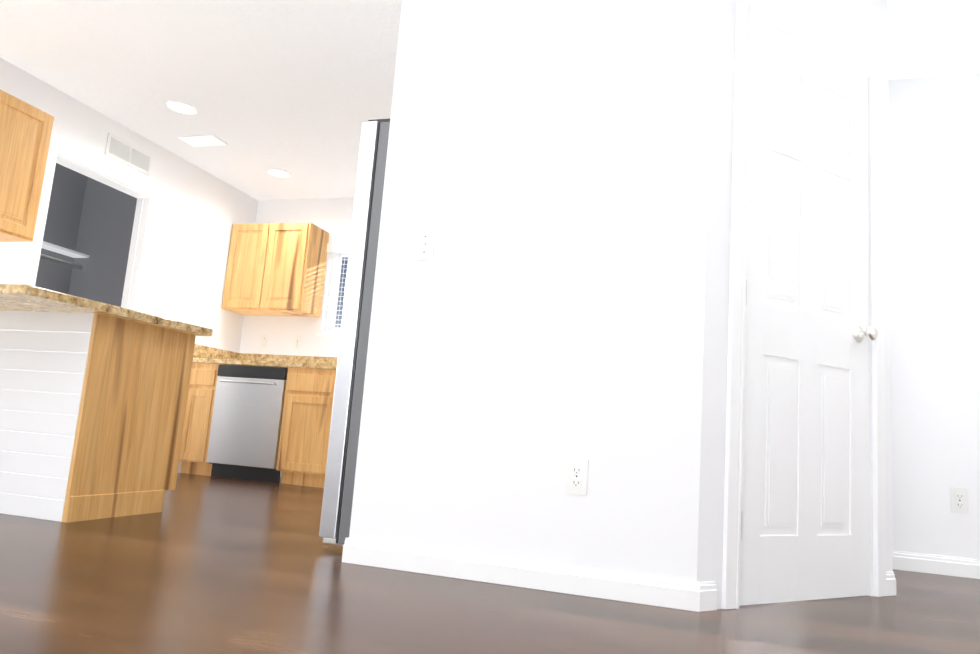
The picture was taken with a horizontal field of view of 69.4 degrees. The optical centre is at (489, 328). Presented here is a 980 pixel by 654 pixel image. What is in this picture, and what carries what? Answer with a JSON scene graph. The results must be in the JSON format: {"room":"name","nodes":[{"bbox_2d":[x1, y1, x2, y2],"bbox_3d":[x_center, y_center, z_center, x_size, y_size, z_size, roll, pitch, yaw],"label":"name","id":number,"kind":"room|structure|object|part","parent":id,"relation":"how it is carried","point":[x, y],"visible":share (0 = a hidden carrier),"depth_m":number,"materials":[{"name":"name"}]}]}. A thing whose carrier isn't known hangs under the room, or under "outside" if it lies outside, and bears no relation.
{"room":"living room","nodes":[
{"label":"living room","id":0,"kind":"room"},
{"bbox_2d":[35,163,86,293],"bbox_3d":[-3.774,-0.259,5.138,0.102,2.440,1.729,2,-9,17],"label":"wall","id":1,"kind":"structure","parent":0,"point":[65,208],"depth_m":5.79,"materials":[{"name":"grey paint"}]},
{"bbox_2d":[40,241,88,268],"bbox_3d":[-3.616,-0.672,5.160,0.161,0.116,1.522,2,-9,17],"label":"closet shelf","id":2,"kind":"object","parent":1,"relation":"attached to","point":[60,250],"visible":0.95,"depth_m":5.68,"materials":[{"name":"white wood"}]},
{"bbox_2d":[68,177,136,306],"bbox_3d":[-3.025,-0.114,5.746,0.976,2.440,0.102,2,-9,17],"label":"wall","id":3,"kind":"structure","parent":0,"point":[105,228],"depth_m":5.84,"materials":[{"name":"grey paint"}]},
{"bbox_2d":[0,57,257,472],"bbox_3d":[-3.565,-0.693,2.104,0.122,2.440,9.204,2,-9,17],"label":"wall","id":4,"kind":"structure","parent":0,"point":[200,212],"depth_m":5.47,"materials":[{"name":"white paint"}]},
{"bbox_2d":[0,89,53,241],"bbox_3d":[-2.786,-0.914,3.816,0.329,0.750,0.610,2,-9,17],"label":"upper cabinet","id":5,"kind":"object","parent":4,"relation":"attached to","point":[25,129],"depth_m":3.91,"materials":[{"name":"brown wood"}]},
{"bbox_2d":[24,141,159,311],"bbox_3d":[-2.694,-0.067,4.721,0.021,2.091,0.942,2,-9,17],"label":"trim","id":6,"kind":"structure","parent":4,"relation":"attached to","point":[55,149],"depth_m":4.62,"materials":[{"name":"white wood"}]},
{"bbox_2d":[56,155,150,309],"bbox_3d":[-2.765,-0.038,4.738,0.120,2.034,0.822,2,-9,17],"label":"trim","id":7,"kind":"structure","parent":4,"relation":"attached to","point":[135,253],"depth_m":5.18,"materials":[{"name":"white wood"}]},
{"bbox_2d":[105,132,152,175],"bbox_3d":[-2.567,-1.238,5.044,0.011,0.160,0.407,2,-9,17],"label":"air vent","id":8,"kind":"object","parent":4,"relation":"in","point":[117,148],"visible":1,"depth_m":5.03,"materials":[{"name":"white plastic"}]},
{"bbox_2d":[193,344,238,359],"bbox_3d":[-2.311,0.225,5.963,0.022,0.115,0.604,2,-9,17],"label":"backsplash","id":9,"kind":"structure","parent":4,"relation":"attached to","point":[199,350],"depth_m":5.92,"materials":[{"name":"beige stone"}]},
{"bbox_2d":[239,198,353,476],"bbox_3d":[-1.307,0.064,6.096,2.105,2.440,0.122,2,-9,17],"label":"wall","id":10,"kind":"structure","parent":0,"point":[281,332],"depth_m":6.22,"materials":[{"name":"white paint"}]},
{"bbox_2d":[260,335,267,347],"bbox_3d":[-1.989,0.114,6.221,0.071,0.115,0.018,2,-9,17],"label":"electrical outlet","id":11,"kind":"object","parent":10,"relation":"attached to","point":[264,341],"visible":1,"depth_m":6.22,"materials":[{"name":"white plastic"}]},
{"bbox_2d":[222,222,328,316],"bbox_3d":[-1.851,-0.505,6.115,0.773,0.750,0.330,2,-9,17],"label":"upper cabinet","id":12,"kind":"object","parent":10,"relation":"attached to","point":[275,269],"depth_m":5.97,"materials":[{"name":"brown wood"}]},
{"bbox_2d":[239,353,337,363],"bbox_3d":[-0.615,0.319,5.760,3.386,0.115,0.022,2,-9,17],"label":"backsplash","id":13,"kind":"structure","parent":10,"relation":"attached to","point":[242,356],"depth_m":6.08,"materials":[{"name":"beige stone"}]},
{"bbox_2d":[293,336,301,349],"bbox_3d":[-1.667,0.123,6.126,0.071,0.115,0.007,2,-9,17],"label":"electrical outlet","id":14,"kind":"object","parent":10,"relation":"attached to","point":[297,342],"visible":1,"depth_m":6.12,"materials":[{"name":"white plastic"}]},
{"bbox_2d":[316,243,349,335],"bbox_3d":[-0.846,-0.316,6.003,1.251,0.810,0.136,2,-9,17],"label":"kitchen window","id":15,"kind":"structure","parent":10,"relation":"in","point":[339,250],"depth_m":6.16,"materials":[{"name":"white plastic"}]},
{"bbox_2d":[0,473,979,653],"bbox_3d":[-0.684,0.633,0.932,8.746,0.100,9.326,2,-9,17],"label":"floor","id":16,"kind":"structure","parent":0,"point":[201,564],"depth_m":2.02,"materials":[{"name":"brown wood"}]},
{"bbox_2d":[0,312,195,522],"bbox_3d":[-1.895,0.408,3.355,0.578,0.875,0.639,2,-9,17],"label":"base cabinet","id":17,"kind":"object","parent":16,"relation":"on","point":[93,398],"depth_m":3.09,"materials":[{"name":"brown wood"}]},
{"bbox_3d":[-2.423,0.346,3.199,1.455,0.875,0.020,2,-9,17],"label":"shiplap panel","id":18,"kind":"part","parent":17,"relation":"part of","materials":[{"name":"white wood"}]},
{"bbox_2d":[0,284,212,335],"bbox_3d":[-2.313,-0.083,3.368,1.542,0.037,1.058,2,-9,17],"label":"countertop","id":19,"kind":"structure","parent":17,"relation":"on","point":[13,297],"depth_m":2.96,"materials":[{"name":"beige stone"}]},
{"bbox_2d":[179,364,218,474],"bbox_3d":[-2.219,0.754,5.851,0.293,0.875,0.635,2,-9,17],"label":"base cabinet","id":20,"kind":"object","parent":16,"relation":"on","point":[201,393],"depth_m":5.56,"materials":[{"name":"brown wood"}]},
{"bbox_2d":[203,364,286,482],"bbox_3d":[-1.785,0.766,5.717,0.616,0.875,0.635,2,-9,17],"label":"dishwasher","id":21,"kind":"object","parent":16,"relation":"on","point":[260,417],"depth_m":5.42,"materials":[{"name":"silver metal"}]},
{"bbox_2d":[192,356,336,367],"bbox_3d":[-0.714,0.391,5.447,3.386,0.132,0.647,2,-9,17],"label":"countertop","id":22,"kind":"structure","parent":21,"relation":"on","point":[196,359],"depth_m":5.47,"materials":[{"name":"beige stone"}]},
{"bbox_2d":[275,368,335,487],"bbox_3d":[-1.043,0.787,5.486,0.939,0.875,0.635,2,-9,17],"label":"base cabinet","id":23,"kind":"object","parent":16,"relation":"on","point":[308,393],"depth_m":5.28,"materials":[{"name":"brown wood"}]},
{"bbox_2d":[319,119,389,545],"bbox_3d":[-0.123,0.066,3.177,0.900,1.757,0.920,2,-9,17],"label":"refrigerator","id":24,"kind":"object","parent":16,"relation":"on","point":[336,511],"visible":0.15,"depth_m":2.83,"materials":[{"name":"silver metal"}]},
{"bbox_2d":[0,0,979,200],"bbox_3d":[-1.091,-1.899,1.488,7.506,0.120,9.326,2,-9,17],"label":"ceiling","id":25,"kind":"structure","parent":0,"point":[300,91],"depth_m":4.01,"materials":[{"name":"white paint"}]},
{"bbox_2d":[166,101,197,114],"bbox_3d":[-2.007,-1.438,4.616,0.189,0.008,0.189,2,-9,17],"label":"recessed light","id":26,"kind":"object","parent":25,"relation":"in","point":[181,107],"visible":1,"depth_m":4.61,"materials":[{"name":"white"}]},
{"bbox_2d":[177,134,227,146],"bbox_3d":[-2.088,-1.363,5.150,0.305,0.013,0.173,2,-9,17],"label":"ceiling light panel","id":27,"kind":"object","parent":25,"relation":"in","point":[202,140],"visible":1,"depth_m":5.14,"materials":[{"name":"white plastic"}]},
{"bbox_2d":[267,169,290,177],"bbox_3d":[-1.702,-1.252,5.719,0.189,0.008,0.189,2,-9,17],"label":"recessed light","id":28,"kind":"object","parent":25,"relation":"in","point":[280,173],"visible":1,"depth_m":5.71,"materials":[{"name":"white"}]},
{"bbox_2d":[349,0,979,608],"bbox_3d":[1.645,-0.090,3.581,3.427,2.440,2.970,2,-9,17],"label":"wall block","id":29,"kind":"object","parent":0,"point":[559,176],"visible":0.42,"depth_m":2.50,"materials":[{"name":"white paint"}]},
{"bbox_2d":[415,229,434,259],"bbox_3d":[-0.242,-0.312,2.613,0.071,0.115,0.018,2,-9,17],"label":"light switch","id":30,"kind":"object","parent":29,"relation":"attached to","point":[425,239],"visible":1,"depth_m":2.62,"materials":[{"name":"white plastic"}]},
{"bbox_2d":[342,538,700,611],"bbox_3d":[0.060,0.801,2.333,1.214,0.084,0.014,2,-9,17],"label":"baseboard","id":31,"kind":"structure","parent":29,"relation":"attached to","point":[648,590],"depth_m":2.31,"materials":[{"name":"white wood"}]},
{"bbox_2d":[565,458,588,494],"bbox_3d":[0.284,0.484,2.322,0.071,0.115,0.008,2,-9,17],"label":"outlet","id":32,"kind":"object","parent":29,"relation":"attached to","point":[576,475],"visible":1,"depth_m":2.32,"materials":[{"name":"white plastic"}]},
{"bbox_2d":[700,581,716,611],"bbox_3d":[0.667,0.823,2.176,0.076,0.084,0.014,9,-10,-29],"label":"baseboard","id":33,"kind":"structure","parent":29,"relation":"attached to","point":[708,599],"depth_m":2.17,"materials":[{"name":"white wood"}]},
{"bbox_2d":[886,572,895,595],"bbox_3d":[1.476,0.950,2.633,0.102,0.084,0.014,9,-10,-29],"label":"baseboard","id":34,"kind":"structure","parent":29,"relation":"attached to","point":[890,584],"depth_m":2.64,"materials":[{"name":"white wood"}]},
{"bbox_2d":[893,550,979,578],"bbox_3d":[2.372,1.092,3.149,1.354,0.084,0.014,2,-9,17],"label":"baseboard","id":35,"kind":"structure","parent":29,"relation":"attached to","point":[939,564],"depth_m":3.25,"materials":[{"name":"white wood"}]},
{"bbox_2d":[950,487,968,513],"bbox_3d":[2.167,0.793,3.266,0.071,0.115,0.007,2,-9,17],"label":"outlet","id":36,"kind":"object","parent":29,"relation":"attached to","point":[959,500],"visible":1,"depth_m":3.27,"materials":[{"name":"white plastic"}]},
{"bbox_2d":[751,0,868,76],"bbox_3d":[1.239,-1.276,2.765,0.730,0.398,0.047,9,-10,-29],"label":"wall","id":37,"kind":"structure","parent":0,"point":[845,23],"depth_m":2.80,"materials":[{"name":"white paint"}]},
{"bbox_2d":[721,0,886,608],"bbox_3d":[1.170,-0.105,2.562,0.850,2.099,0.021,9,-10,-29],"label":"door frame","id":38,"kind":"structure","parent":37,"relation":"attached to","point":[759,9],"depth_m":2.48,"materials":[{"name":"white wood"}]},
{"bbox_2d":[739,18,877,605],"bbox_3d":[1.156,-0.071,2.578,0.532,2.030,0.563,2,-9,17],"label":"pantry door","id":39,"kind":"structure","parent":37,"relation":"in","point":[810,332],"depth_m":2.56,"materials":[{"name":"white wood"}]},
{"label":"outside","id":40,"kind":"structure","parent":0,"visible":0},
{"bbox_2d":[335,257,347,326],"bbox_3d":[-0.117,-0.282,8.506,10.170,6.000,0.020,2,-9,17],"label":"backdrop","id":41,"kind":"structure","parent":40,"point":[341,285],"depth_m":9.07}
]}

